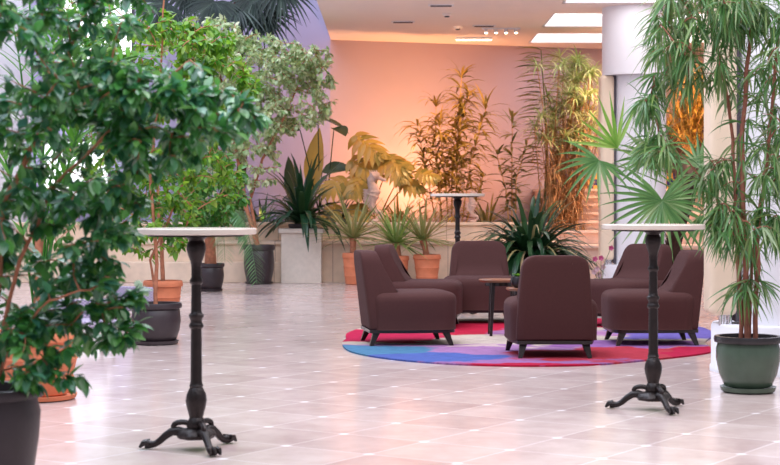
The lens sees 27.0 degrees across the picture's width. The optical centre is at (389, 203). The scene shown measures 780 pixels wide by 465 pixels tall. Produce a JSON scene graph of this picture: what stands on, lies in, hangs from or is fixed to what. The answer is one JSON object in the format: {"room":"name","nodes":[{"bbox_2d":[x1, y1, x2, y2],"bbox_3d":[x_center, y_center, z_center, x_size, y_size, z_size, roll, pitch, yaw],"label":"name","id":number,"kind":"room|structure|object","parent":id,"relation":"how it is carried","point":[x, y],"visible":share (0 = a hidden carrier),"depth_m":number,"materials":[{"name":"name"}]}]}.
{"room":"lobby","nodes":[
{"label":"lobby","id":0,"kind":"room"},
{"bbox_2d":[0,0,29,277],"bbox_3d":[-6.100,-3.280,20.600,0.200,9.000,13.200,0,0,0],"label":"wall","id":1,"kind":"structure","parent":0,"point":[18,3],"depth_m":25.90,"materials":[{"name":"white paint"}]},
{"bbox_2d":[10,262,280,282],"bbox_3d":[-3.750,1.060,25.300,4.300,0.320,0.250,0,0,0],"label":"trim","id":2,"kind":"structure","parent":1,"relation":"attached to","point":[234,272],"depth_m":25.17,"materials":[{"name":"beige stone"}]},
{"bbox_2d":[6,244,453,281],"bbox_3d":[-1.700,0.920,25.750,8.600,0.600,0.700,0,0,0],"label":"trim","id":3,"kind":"structure","parent":1,"relation":"attached to","point":[332,260],"depth_m":25.40,"materials":[{"name":"beige stone"}]},
{"bbox_2d":[16,226,550,239],"bbox_3d":[-1.700,0.780,26.300,8.600,0.880,0.420,0,0,0],"label":"trim","id":4,"kind":"structure","parent":1,"relation":"attached to","point":[465,230],"depth_m":26.09,"materials":[{"name":"beige stone"}]},
{"bbox_2d":[512,46,565,213],"bbox_3d":[2.471,-1.096,26.316,0.981,2.914,0.416,0,0,0],"label":"leaf plant","id":5,"kind":"object","parent":4,"relation":"on","point":[542,79],"visible":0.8,"depth_m":26.36,"materials":[{"name":"green plant"}]},
{"bbox_2d":[16,222,554,225],"bbox_3d":[-1.700,0.320,26.280,8.700,0.050,0.500,0,0,0],"label":"trim","id":6,"kind":"structure","parent":1,"relation":"attached to","point":[23,223],"depth_m":26.04,"materials":[{"name":"beige stone"}]},
{"bbox_2d":[363,170,385,221],"bbox_3d":[-0.250,-0.129,26.250,0.385,0.847,0.219,0,0,0],"label":"sculpture","id":7,"kind":"object","parent":6,"relation":"on","point":[373,190],"visible":0.77,"depth_m":26.20,"materials":[{"name":"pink stone"}]},
{"bbox_2d":[466,190,479,221],"bbox_3d":[1.346,0.037,26.250,0.235,0.516,0.134,0,0,0],"label":"sculpture","id":8,"kind":"object","parent":6,"relation":"on","point":[471,205],"visible":0.8,"depth_m":26.21,"materials":[{"name":"pink stone"}]},
{"bbox_2d":[31,240,559,243],"bbox_3d":[-1.700,0.605,25.730,8.700,0.050,0.780,0,0,0],"label":"trim","id":9,"kind":"structure","parent":1,"relation":"attached to","point":[73,241],"depth_m":25.34,"materials":[{"name":"beige stone"}]},
{"bbox_2d":[30,0,329,221],"bbox_3d":[-4.133,-3.280,27.548,6.267,9.000,0.200,0,0,-10],"label":"wall","id":10,"kind":"structure","parent":0,"point":[315,33],"depth_m":27.86,"materials":[{"name":"purple paint"}]},
{"bbox_2d":[40,139,110,206],"bbox_3d":[-5.202,-0.518,26.892,1.169,1.120,0.085,0,0,0],"label":"window","id":11,"kind":"structure","parent":10,"relation":"in","point":[74,177],"depth_m":26.90,"materials":[{"name":"clear glass"}]},
{"bbox_2d":[61,0,134,63],"bbox_3d":[-4.840,-3.836,26.892,1.235,3.046,0.085,0,0,0],"label":"window","id":12,"kind":"structure","parent":10,"relation":"in","point":[130,44],"depth_m":26.90,"materials":[{"name":"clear glass"}]},
{"bbox_2d":[0,282,779,464],"bbox_3d":[2.000,1.270,15.000,26.000,0.100,34.000,0,0,0],"label":"floor","id":13,"kind":"structure","parent":0,"point":[278,375],"depth_m":9.74,"materials":[{"name":"tile"}]},
{"bbox_2d":[0,1,168,402],"bbox_3d":[-2.064,-0.326,10.207,1.692,3.093,0.939,0,0,19],"label":"potted palm","id":14,"kind":"object","parent":13,"relation":"on","point":[42,247],"visible":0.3,"depth_m":10.07,"materials":[{"name":"plant"}]},
{"bbox_2d":[4,343,77,396],"bbox_3d":[-2.202,1.022,10.167,0.513,0.336,0.513,0,0,0],"label":"pot","id":15,"kind":"object","parent":14,"relation":"on","point":[52,392],"depth_m":10.00,"materials":[{"name":"ceramic"}]},
{"bbox_2d":[51,299,117,334],"bbox_3d":[-2.652,1.028,14.069,0.529,0.385,0.520,0,0,-25],"label":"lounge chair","id":16,"kind":"object","parent":13,"relation":"on","point":[85,319],"visible":0.09,"depth_m":14.16,"materials":[{"name":"purple fabric"}]},
{"bbox_2d":[115,286,152,319],"bbox_3d":[-2.714,1.028,16.258,0.529,0.385,0.520,0,0,35],"label":"lounge chair","id":17,"kind":"object","parent":13,"relation":"on","point":[121,289],"visible":0.05,"depth_m":16.39,"materials":[{"name":"purple fabric"}]},
{"bbox_2d":[0,0,272,464],"bbox_3d":[-1.314,-0.007,6.255,1.741,2.454,1.221,0,0,2],"label":"potted ficus","id":18,"kind":"object","parent":13,"relation":"on","point":[120,118],"visible":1,"depth_m":6.12,"materials":[{"name":"plant"}]},
{"bbox_2d":[0,388,40,464],"bbox_3d":[-1.569,0.975,6.250,0.444,0.490,0.444,0,0,0],"label":"pot","id":19,"kind":"object","parent":18,"relation":"on","point":[20,412],"depth_m":6.12,"materials":[{"name":"black ceramic"}]},
{"bbox_2d":[27,93,250,301],"bbox_3d":[-2.653,-0.033,16.926,2.435,2.506,1.342,0,0,0],"label":"potted ficus","id":20,"kind":"object","parent":13,"relation":"on","point":[167,290],"visible":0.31,"depth_m":16.68,"materials":[{"name":"plant"}]},
{"bbox_2d":[157,287,180,301],"bbox_3d":[-2.347,1.022,16.801,0.380,0.336,0.380,0,0,0],"label":"pot","id":21,"kind":"object","parent":20,"relation":"on","point":[163,293],"depth_m":16.64,"materials":[{"name":"ceramic"}]},
{"bbox_2d":[50,0,263,345],"bbox_3d":[-2.142,-0.400,14.212,2.074,3.239,1.214,0,0,15],"label":"potted ficus","id":22,"kind":"object","parent":13,"relation":"on","point":[165,318],"visible":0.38,"depth_m":14.04,"materials":[{"name":"plant"}]},
{"bbox_2d":[131,309,180,341],"bbox_3d":[-2.039,1.054,14.161,0.431,0.292,0.431,0,0,0],"label":"pot","id":23,"kind":"object","parent":22,"relation":"on","point":[165,323],"depth_m":13.98,"materials":[{"name":"black ceramic"}]},
{"bbox_2d":[137,227,256,455],"bbox_3d":[-0.962,0.668,8.070,0.600,1.096,0.600,0,0,-16],"label":"bar table","id":24,"kind":"object","parent":13,"relation":"on","point":[196,399],"visible":0.98,"depth_m":8.04,"materials":[{"name":"black metal"}]},
{"bbox_2d":[149,155,265,291],"bbox_3d":[-2.551,0.251,22.605,1.742,1.937,1.534,0,0,0],"label":"potted palm","id":25,"kind":"object","parent":13,"relation":"on","point":[212,272],"visible":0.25,"depth_m":22.61,"materials":[{"name":"plant"}]},
{"bbox_2d":[201,268,223,288],"bbox_3d":[-2.517,1.041,22.787,0.378,0.318,0.378,0,0,0],"label":"pot","id":26,"kind":"object","parent":25,"relation":"on","point":[213,278],"depth_m":22.63,"materials":[{"name":"black ceramic"}]},
{"bbox_2d":[152,13,338,284],"bbox_3d":[-2.242,-0.856,24.824,2.936,4.152,1.601,0,0,5],"label":"potted ficus","id":27,"kind":"object","parent":13,"relation":"on","point":[307,71],"visible":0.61,"depth_m":24.61,"materials":[{"name":"plant"}]},
{"bbox_2d":[244,251,273,281],"bbox_3d":[-1.998,0.951,24.781,0.466,0.499,0.466,0,0,0],"label":"pot","id":28,"kind":"object","parent":27,"relation":"on","point":[268,256],"depth_m":24.60,"materials":[{"name":"black ceramic"}]},
{"bbox_2d":[278,228,324,282],"bbox_3d":[-1.368,0.800,25.305,0.700,0.840,0.640,0,0,0],"label":"stone plinth","id":29,"kind":"object","parent":13,"relation":"on","point":[298,265],"visible":0.8,"depth_m":25.03,"materials":[{"name":"white stone"}]},
{"bbox_2d":[246,152,373,251],"bbox_3d":[-1.295,0.018,25.179,2.234,1.699,2.125,0,0,0],"label":"plant","id":30,"kind":"object","parent":13,"relation":"on","point":[302,210],"visible":0.92,"depth_m":25.10,"materials":[{"name":"green plant"}]},
{"bbox_2d":[288,224,312,228],"bbox_3d":[-1.368,0.345,25.305,0.440,0.070,0.440,0,0,0],"label":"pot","id":31,"kind":"object","parent":30,"relation":"on","point":[296,226],"depth_m":25.14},
{"bbox_2d":[300,184,409,284],"bbox_3d":[-0.581,0.443,24.575,1.676,1.554,1.530,0,0,27],"label":"dracaena","id":32,"kind":"object","parent":13,"relation":"on","point":[352,232],"visible":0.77,"depth_m":24.52,"materials":[{"name":"plant"}]},
{"bbox_2d":[343,258,356,284],"bbox_3d":[-0.561,1.018,24.627,0.304,0.403,0.304,0,0,0],"label":"pot","id":33,"kind":"object","parent":32,"relation":"on","point":[349,267],"depth_m":24.51,"materials":[{"name":"ceramic"}]},
{"bbox_2d":[346,196,442,271],"bbox_3d":[0.038,0.527,24.498,1.683,1.385,1.596,0,0,0],"label":"dracaena","id":34,"kind":"object","parent":13,"relation":"on","point":[396,239],"visible":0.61,"depth_m":24.40,"materials":[{"name":"plant"}]},
{"bbox_2d":[402,261,407,271],"bbox_3d":[0.136,1.035,24.475,0.285,0.370,0.285,0,0,0],"label":"pot","id":35,"kind":"object","parent":34,"relation":"on","point":[405,263],"depth_m":24.39,"materials":[{"name":"ceramic"}]},
{"bbox_2d":[365,190,475,278],"bbox_3d":[0.476,0.492,24.448,1.766,1.455,1.706,0,0,0],"label":"dracaena","id":36,"kind":"object","parent":13,"relation":"on","point":[428,267],"visible":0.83,"depth_m":24.34,"materials":[{"name":"plant"}]},
{"bbox_2d":[414,259,439,278],"bbox_3d":[0.557,1.027,24.475,0.390,0.386,0.390,0,0,0],"label":"pot","id":37,"kind":"object","parent":36,"relation":"on","point":[424,268],"depth_m":24.32,"materials":[{"name":"ceramic"}]},
{"bbox_2d":[430,194,484,313],"bbox_3d":[0.752,0.551,18.100,0.610,1.331,0.610,0,0,-30],"label":"bar table","id":38,"kind":"object","parent":13,"relation":"on","point":[457,202],"visible":0.44,"depth_m":18.07,"materials":[{"name":"black metal"}]},
{"bbox_2d":[342,317,710,366],"bbox_3d":[1.323,1.212,14.774,3.484,0.013,5.232,0,0,0],"label":"rug","id":39,"kind":"object","parent":13,"relation":"on","point":[473,345],"visible":0.55,"depth_m":13.47,"materials":[{"name":"carpet"}]},
{"bbox_2d":[354,250,455,345],"bbox_3d":[0.127,0.804,14.123,0.843,0.803,0.735,0,0,-9],"label":"lounge chair","id":40,"kind":"object","parent":39,"relation":"on","point":[384,308],"visible":1,"depth_m":13.80,"materials":[{"name":"brown fabric"}]},
{"bbox_2d":[374,244,462,323],"bbox_3d":[0.287,0.804,16.048,0.843,0.803,0.735,0,0,7],"label":"lounge chair","id":41,"kind":"object","parent":39,"relation":"on","point":[390,260],"visible":0.33,"depth_m":15.81,"materials":[{"name":"brown fabric"}]},
{"bbox_2d":[444,241,510,314],"bbox_3d":[0.930,0.796,16.733,0.794,0.819,0.843,0,0,0],"label":"lounge chair","id":42,"kind":"object","parent":39,"relation":"on","point":[471,261],"visible":0.53,"depth_m":16.87,"materials":[{"name":"brown fabric"}]},
{"bbox_2d":[479,278,512,335],"bbox_3d":[1.000,0.949,14.950,0.370,0.516,0.370,0,0,0],"label":"side table","id":43,"kind":"object","parent":39,"relation":"on","point":[491,282],"visible":0.78,"depth_m":14.83,"materials":[{"name":"brown wood"}]},
{"bbox_2d":[506,287,517,295],"bbox_3d":[1.220,0.971,14.300,0.400,0.472,0.400,0,0,0],"label":"side table","id":44,"kind":"object","parent":39,"relation":"on","point":[514,290],"visible":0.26,"depth_m":14.23,"materials":[{"name":"brown wood"}]},
{"bbox_2d":[510,273,519,287],"bbox_3d":[1.115,0.668,14.250,0.124,0.134,0.124,0,0,0],"label":"potted succulent","id":45,"kind":"object","parent":44,"relation":"on","point":[514,280],"visible":0.76,"depth_m":14.21,"materials":[{"name":"green plant"}]},
{"bbox_2d":[504,255,597,357],"bbox_3d":[1.290,0.804,13.037,0.735,0.803,0.843,0,0,0],"label":"lounge chair","id":46,"kind":"object","parent":39,"relation":"on","point":[553,304],"visible":1,"depth_m":12.66,"materials":[{"name":"brown fabric"}]},
{"bbox_2d":[590,243,671,315],"bbox_3d":[2.347,0.804,16.189,0.843,0.803,0.735,0,0,-40],"label":"lounge chair","id":47,"kind":"object","parent":39,"relation":"on","point":[631,272],"visible":0.38,"depth_m":16.19,"materials":[{"name":"brown fabric"}]},
{"bbox_2d":[601,250,703,345],"bbox_3d":[2.283,0.804,14.140,0.843,0.803,0.735,0,0,-1],"label":"lounge chair","id":48,"kind":"object","parent":39,"relation":"on","point":[623,311],"visible":0.82,"depth_m":13.83,"materials":[{"name":"brown fabric"}]},
{"bbox_2d":[447,189,605,278],"bbox_3d":[1.889,0.574,21.257,2.042,1.610,2.099,0,0,-34],"label":"plant","id":49,"kind":"object","parent":13,"relation":"on","point":[527,241],"visible":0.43,"depth_m":21.08,"materials":[{"name":"green plant"}]},
{"bbox_2d":[592,245,613,278],"bbox_3d":[2.286,0.833,17.689,0.404,0.775,0.444,0,0,-35],"label":"potted orchid","id":50,"kind":"object","parent":13,"relation":"on","point":[611,247],"visible":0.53,"depth_m":17.66,"materials":[{"name":"plant"}]},
{"bbox_2d":[602,263,617,277],"bbox_3d":[3.529,1.045,23.500,0.940,0.350,0.940,0,0,0],"label":"trim","id":51,"kind":"structure","parent":13,"relation":"on","point":[609,271],"depth_m":23.25,"materials":[{"name":"white paint"}]},
{"bbox_2d":[605,260,611,264],"bbox_3d":[3.139,0.825,23.370,0.095,0.110,0.035,0,0,0],"label":"trim","id":52,"kind":"structure","parent":51,"relation":"on","point":[607,262],"depth_m":23.36,"materials":[{"name":"silver metal"}]},
{"bbox_2d":[612,75,615,262],"bbox_3d":[3.229,-0.500,23.480,0.035,2.700,0.240,0,0,0],"label":"trim","id":53,"kind":"structure","parent":51,"relation":"on","point":[614,76],"depth_m":23.36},
{"bbox_2d":[555,91,703,264],"bbox_3d":[2.769,0.003,17.280,2.088,2.434,0.927,0,0,0],"label":"potted palm","id":54,"kind":"object","parent":13,"relation":"on","point":[664,209],"visible":0.4,"depth_m":17.11,"materials":[{"name":"plant"}]},
{"bbox_2d":[614,74,665,264],"bbox_3d":[3.614,-0.315,23.500,0.750,3.070,0.750,0,0,0],"label":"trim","id":55,"kind":"structure","parent":13,"relation":"on","point":[622,90],"depth_m":23.21,"materials":[{"name":"white paint"}]},
{"bbox_2d":[598,75,613,259],"bbox_3d":[3.124,-0.520,23.480,0.200,2.660,0.300,0,0,0],"label":"trim","id":56,"kind":"structure","parent":55,"relation":"attached to","point":[605,82],"depth_m":23.33,"materials":[{"name":"beige paint"}]},
{"bbox_2d":[602,4,665,75],"bbox_3d":[3.529,-2.340,23.500,0.920,0.980,0.920,0,0,0],"label":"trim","id":57,"kind":"structure","parent":55,"relation":"on","point":[619,22],"depth_m":23.09,"materials":[{"name":"white paint"}]},
{"bbox_2d":[601,224,705,414],"bbox_3d":[1.560,0.668,9.630,0.610,1.096,0.610,0,0,-6],"label":"bar table","id":58,"kind":"object","parent":13,"relation":"on","point":[655,392],"visible":1,"depth_m":9.60,"materials":[{"name":"black metal"}]},
{"bbox_2d":[618,0,779,394],"bbox_3d":[2.152,-0.247,10.536,1.376,2.933,1.113,0,0,-2],"label":"potted plant","id":59,"kind":"object","parent":13,"relation":"on","point":[748,363],"visible":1,"depth_m":10.47,"materials":[{"name":"plant"}]},
{"bbox_2d":[716,343,779,388],"bbox_3d":[2.323,1.043,10.545,0.410,0.284,0.410,0,0,0],"label":"pot","id":60,"kind":"object","parent":59,"relation":"on","point":[740,365],"depth_m":10.38,"materials":[{"name":"green ceramic"}]},
{"bbox_2d":[710,320,779,376],"bbox_3d":[2.819,1.045,11.900,0.940,0.350,0.940,0,0,0],"label":"trim","id":61,"kind":"structure","parent":13,"relation":"on","point":[734,327],"depth_m":11.72,"materials":[{"name":"white paint"}]},
{"bbox_2d":[719,315,731,325],"bbox_3d":[2.429,0.825,11.770,0.095,0.110,0.035,0,0,0],"label":"trim","id":62,"kind":"structure","parent":61,"relation":"on","point":[725,319],"depth_m":11.76,"materials":[{"name":"silver metal"}]},
{"bbox_2d":[732,48,740,320],"bbox_3d":[2.519,-0.500,11.880,0.035,2.700,0.240,0,0,0],"label":"trim","id":63,"kind":"structure","parent":61,"relation":"on","point":[735,317],"depth_m":11.76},
{"bbox_2d":[734,0,779,325],"bbox_3d":[2.904,-0.315,11.900,0.750,3.070,0.750,0,0,0],"label":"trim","id":64,"kind":"structure","parent":13,"relation":"on","point":[774,272],"depth_m":11.61,"materials":[{"name":"white paint"}]},
{"bbox_2d":[704,4,736,315],"bbox_3d":[2.414,-0.520,11.880,0.200,2.660,0.300,0,0,0],"label":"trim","id":65,"kind":"structure","parent":64,"relation":"attached to","point":[717,278],"depth_m":11.73,"materials":[{"name":"beige paint"}]},
{"bbox_3d":[-1.700,0.790,27.850,8.600,0.860,2.700,0,0,0],"label":"trim","id":66,"kind":"structure","parent":13,"relation":"on","visible":0},
{"bbox_2d":[131,0,318,213],"bbox_3d":[-2.600,-2.050,26.047,3.219,4.829,1.580,0,0,0],"label":"fan palm","id":67,"kind":"object","parent":66,"relation":"on","point":[249,14],"visible":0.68,"depth_m":25.57,"materials":[{"name":"green plant"}]},
{"bbox_2d":[243,193,285,221],"bbox_3d":[-2.071,0.231,26.839,1.234,0.960,1.171,0,0,-41],"label":"plant","id":68,"kind":"object","parent":66,"relation":"on","point":[263,208],"visible":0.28,"depth_m":26.73,"materials":[{"name":"green plant"}]},
{"bbox_2d":[265,195,290,220],"bbox_3d":[-1.540,0.275,26.895,1.330,0.885,1.254,0,0,0],"label":"plant","id":69,"kind":"object","parent":66,"relation":"on","point":[280,195],"visible":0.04,"depth_m":26.94,"materials":[{"name":"green plant"}]},
{"bbox_2d":[273,118,349,211],"bbox_3d":[-1.151,-0.529,26.638,1.554,1.796,0.692,0,0,0],"label":"plant","id":70,"kind":"object","parent":66,"relation":"on","point":[316,145],"visible":0.49,"depth_m":26.80,"materials":[{"name":"green plant"}]},
{"bbox_2d":[316,199,358,221],"bbox_3d":[-0.841,0.266,26.911,1.138,0.874,1.228,0,0,-28],"label":"plant","id":71,"kind":"object","parent":66,"relation":"on","point":[342,214],"visible":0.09,"depth_m":26.89,"materials":[{"name":"green plant"}]},
{"bbox_2d":[315,131,441,221],"bbox_3d":[-0.192,-0.345,26.439,2.099,1.702,0.684,0,0,0],"label":"plant","id":72,"kind":"object","parent":66,"relation":"on","point":[400,169],"visible":0.86,"depth_m":26.43,"materials":[{"name":"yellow plant"}]},
{"bbox_2d":[371,191,430,221],"bbox_3d":[0.206,0.205,26.906,1.289,0.982,1.374,0,0,0],"label":"plant","id":73,"kind":"object","parent":66,"relation":"on","point":[397,202],"visible":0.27,"depth_m":26.82,"materials":[{"name":"green plant"}]},
{"bbox_2d":[393,59,507,221],"bbox_3d":[1.019,-1.048,26.809,1.991,2.820,1.191,0,0,0],"label":"plant","id":74,"kind":"object","parent":66,"relation":"on","point":[455,163],"visible":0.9,"depth_m":26.73,"materials":[{"name":"plant"}]},
{"bbox_2d":[413,151,491,221],"bbox_3d":[1.012,-0.269,26.590,1.387,1.268,0.542,0,0,0],"label":"plant","id":75,"kind":"object","parent":66,"relation":"on","point":[436,156],"visible":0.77,"depth_m":26.59,"materials":[{"name":"plant"}]},
{"bbox_2d":[466,192,519,221],"bbox_3d":[1.626,0.220,26.916,1.279,0.923,1.233,0,0,0],"label":"plant","id":76,"kind":"object","parent":66,"relation":"on","point":[481,214],"visible":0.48,"depth_m":26.83,"materials":[{"name":"green plant"}]},
{"bbox_2d":[485,107,540,221],"bbox_3d":[2.014,-0.623,26.799,1.079,1.970,0.646,0,0,0],"label":"plant","id":77,"kind":"object","parent":66,"relation":"on","point":[512,114],"visible":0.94,"depth_m":26.79,"materials":[{"name":"green plant"}]},
{"bbox_2d":[317,0,703,51],"bbox_3d":[4.290,-2.980,26.250,10.620,0.300,11.300,0,0,0],"label":"ceiling","id":78,"kind":"structure","parent":0,"point":[354,20],"depth_m":25.06,"materials":[{"name":"paint"}]},
{"bbox_2d":[391,21,414,22],"bbox_3d":[0.202,-2.820,25.199,0.360,0.020,0.160,0,0,0],"label":"ceiling vent","id":79,"kind":"object","parent":78,"relation":"in","point":[391,21],"visible":1,"depth_m":25.15,"materials":[{"name":"grey metal"}]},
{"bbox_2d":[428,4,453,6],"bbox_3d":[0.725,-2.820,23.109,0.360,0.020,0.160,0,0,0],"label":"ceiling vent","id":80,"kind":"object","parent":78,"relation":"in","point":[429,5],"visible":1,"depth_m":23.05,"materials":[{"name":"grey metal"}]},
{"bbox_2d":[442,13,451,16],"bbox_3d":[0.847,-2.802,24.140,0.150,0.056,0.150,0,0,0],"label":"smoke detector","id":81,"kind":"object","parent":78,"relation":"attached to","point":[443,14],"visible":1,"depth_m":24.09,"materials":[{"name":"paint"}]},
{"bbox_2d":[453,26,462,29],"bbox_3d":[1.084,-2.802,25.909,0.150,0.056,0.150,0,0,0],"label":"smoke detector","id":82,"kind":"object","parent":78,"relation":"attached to","point":[454,27],"visible":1,"depth_m":25.86,"materials":[{"name":"paint"}]},
{"bbox_2d":[456,37,491,40],"bbox_3d":[1.424,-2.803,27.571,0.620,0.055,0.100,0,0,0],"label":"ceiling lamp","id":83,"kind":"object","parent":78,"relation":"attached to","point":[457,38],"visible":1,"depth_m":27.52,"materials":[{"name":"white paint"}]},
{"bbox_2d":[456,39,491,40],"bbox_3d":[1.424,-2.785,27.571,0.600,0.020,0.090,0,0,0],"label":"diffuser","id":84,"kind":"object","parent":83,"relation":"attached to","point":[456,39],"depth_m":27.55,"materials":[{"name":"beige"}]},
{"bbox_2d":[472,25,495,26],"bbox_3d":[1.490,-2.820,25.763,0.360,0.020,0.160,0,0,0],"label":"ceiling vent","id":85,"kind":"object","parent":78,"relation":"in","point":[473,25],"visible":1,"depth_m":25.71,"materials":[{"name":"grey metal"}]},
{"bbox_2d":[482,28,519,33],"bbox_3d":[1.785,-2.782,26.114,0.620,0.095,0.072,0,0,0],"label":"track light","id":86,"kind":"object","parent":78,"relation":"attached to","point":[485,29],"visible":1,"depth_m":26.11,"materials":[{"name":"white paint"}]},
{"bbox_2d":[529,34,703,42],"bbox_3d":[4.010,-2.945,27.800,3.150,0.210,1.580,0,0,0],"label":"ceiling light panel","id":87,"kind":"object","parent":78,"relation":"attached to","point":[537,38],"visible":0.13,"depth_m":28.55,"materials":[{"name":"white plastic"}]},
{"bbox_2d":[543,14,703,25],"bbox_3d":[4.010,-2.945,25.100,3.150,0.210,1.780,0,0,0],"label":"ceiling light panel","id":88,"kind":"object","parent":78,"relation":"attached to","point":[554,19],"visible":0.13,"depth_m":25.95,"materials":[{"name":"white"}]},
{"bbox_2d":[554,14,703,15],"bbox_3d":[4.010,-3.030,25.100,3.140,0.040,1.780,0,0,0],"label":"diffuser","id":89,"kind":"object","parent":88,"relation":"attached to","point":[554,14],"depth_m":25.81,"materials":[{"name":"white"}]},
{"bbox_2d":[563,0,697,2],"bbox_3d":[4.010,-2.945,22.125,3.150,0.210,1.630,0,0,0],"label":"ceiling light panel","id":90,"kind":"object","parent":78,"relation":"attached to","point":[564,1],"visible":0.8,"depth_m":22.90,"materials":[{"name":"white"}]},
{"bbox_2d":[330,39,703,221],"bbox_3d":[4.203,-0.815,29.895,11.128,4.070,0.200,0,0,-19],"label":"wall","id":91,"kind":"structure","parent":0,"point":[381,85],"depth_m":28.64,"materials":[{"name":"paint"}]},
{"bbox_2d":[532,189,696,211],"bbox_3d":[6.000,0.480,28.590,6.880,1.480,2.020,0,0,0],"label":"trim","id":92,"kind":"structure","parent":91,"relation":"attached to","point":[535,191],"depth_m":27.66,"materials":[{"name":"stone"}]},
{"bbox_2d":[666,65,703,188],"bbox_3d":[5.173,-1.391,28.194,1.040,2.261,1.096,0,0,42],"label":"plant","id":93,"kind":"object","parent":92,"relation":"on","point":[688,126],"visible":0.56,"depth_m":28.08,"materials":[{"name":"plant"}]},
{"bbox_2d":[557,173,674,188],"bbox_3d":[6.000,-0.410,29.400,6.800,0.300,0.100,0,0,0],"label":"trim","id":94,"kind":"structure","parent":91,"relation":"attached to","point":[672,174],"depth_m":29.35,"materials":[{"name":"metal"}]},
{"bbox_2d":[532,196,701,206],"bbox_3d":[6.000,0.540,28.410,6.880,1.360,2.380,0,0,0],"label":"trim","id":95,"kind":"structure","parent":91,"relation":"attached to","point":[594,198],"depth_m":27.30,"materials":[{"name":"stone"}]},
{"bbox_2d":[535,203,703,211],"bbox_3d":[6.000,0.605,28.230,6.880,1.230,2.740,0,0,0],"label":"trim","id":96,"kind":"structure","parent":91,"relation":"attached to","point":[594,207],"depth_m":26.94,"materials":[{"name":"stone"}]},
{"bbox_2d":[539,211,702,220],"bbox_3d":[6.000,0.675,28.050,6.880,1.090,3.100,0,0,0],"label":"trim","id":97,"kind":"structure","parent":91,"relation":"attached to","point":[594,217],"depth_m":26.58,"materials":[{"name":"stone"}]},
{"bbox_2d":[554,221,692,229],"bbox_3d":[6.000,0.745,27.870,6.880,0.950,3.460,0,0,0],"label":"trim","id":98,"kind":"structure","parent":91,"relation":"attached to","point":[591,224],"depth_m":26.22,"materials":[{"name":"stone"}]},
{"bbox_2d":[551,230,703,243],"bbox_3d":[6.000,0.820,27.690,6.880,0.800,3.820,0,0,0],"label":"trim","id":99,"kind":"structure","parent":91,"relation":"attached to","point":[591,235],"depth_m":25.86,"materials":[{"name":"stone"}]},
{"bbox_2d":[554,244,703,282],"bbox_3d":[6.000,0.930,27.360,6.880,0.580,4.480,0,0,0],"label":"trim","id":100,"kind":"structure","parent":91,"relation":"attached to","point":[592,252],"depth_m":25.20,"materials":[{"name":"stone"}]},
{"bbox_2d":[517,44,601,237],"bbox_3d":[2.866,-0.942,26.148,1.916,3.333,1.486,0,0,-6],"label":"plant","id":101,"kind":"object","parent":100,"relation":"on","point":[573,107],"visible":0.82,"depth_m":26.04,"materials":[{"name":"green plant"}]},
{"bbox_2d":[666,121,703,172],"bbox_3d":[6.000,-1.030,29.450,3.600,0.950,0.100,0,0,0],"label":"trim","id":102,"kind":"structure","parent":91,"relation":"attached to","point":[678,149],"depth_m":29.40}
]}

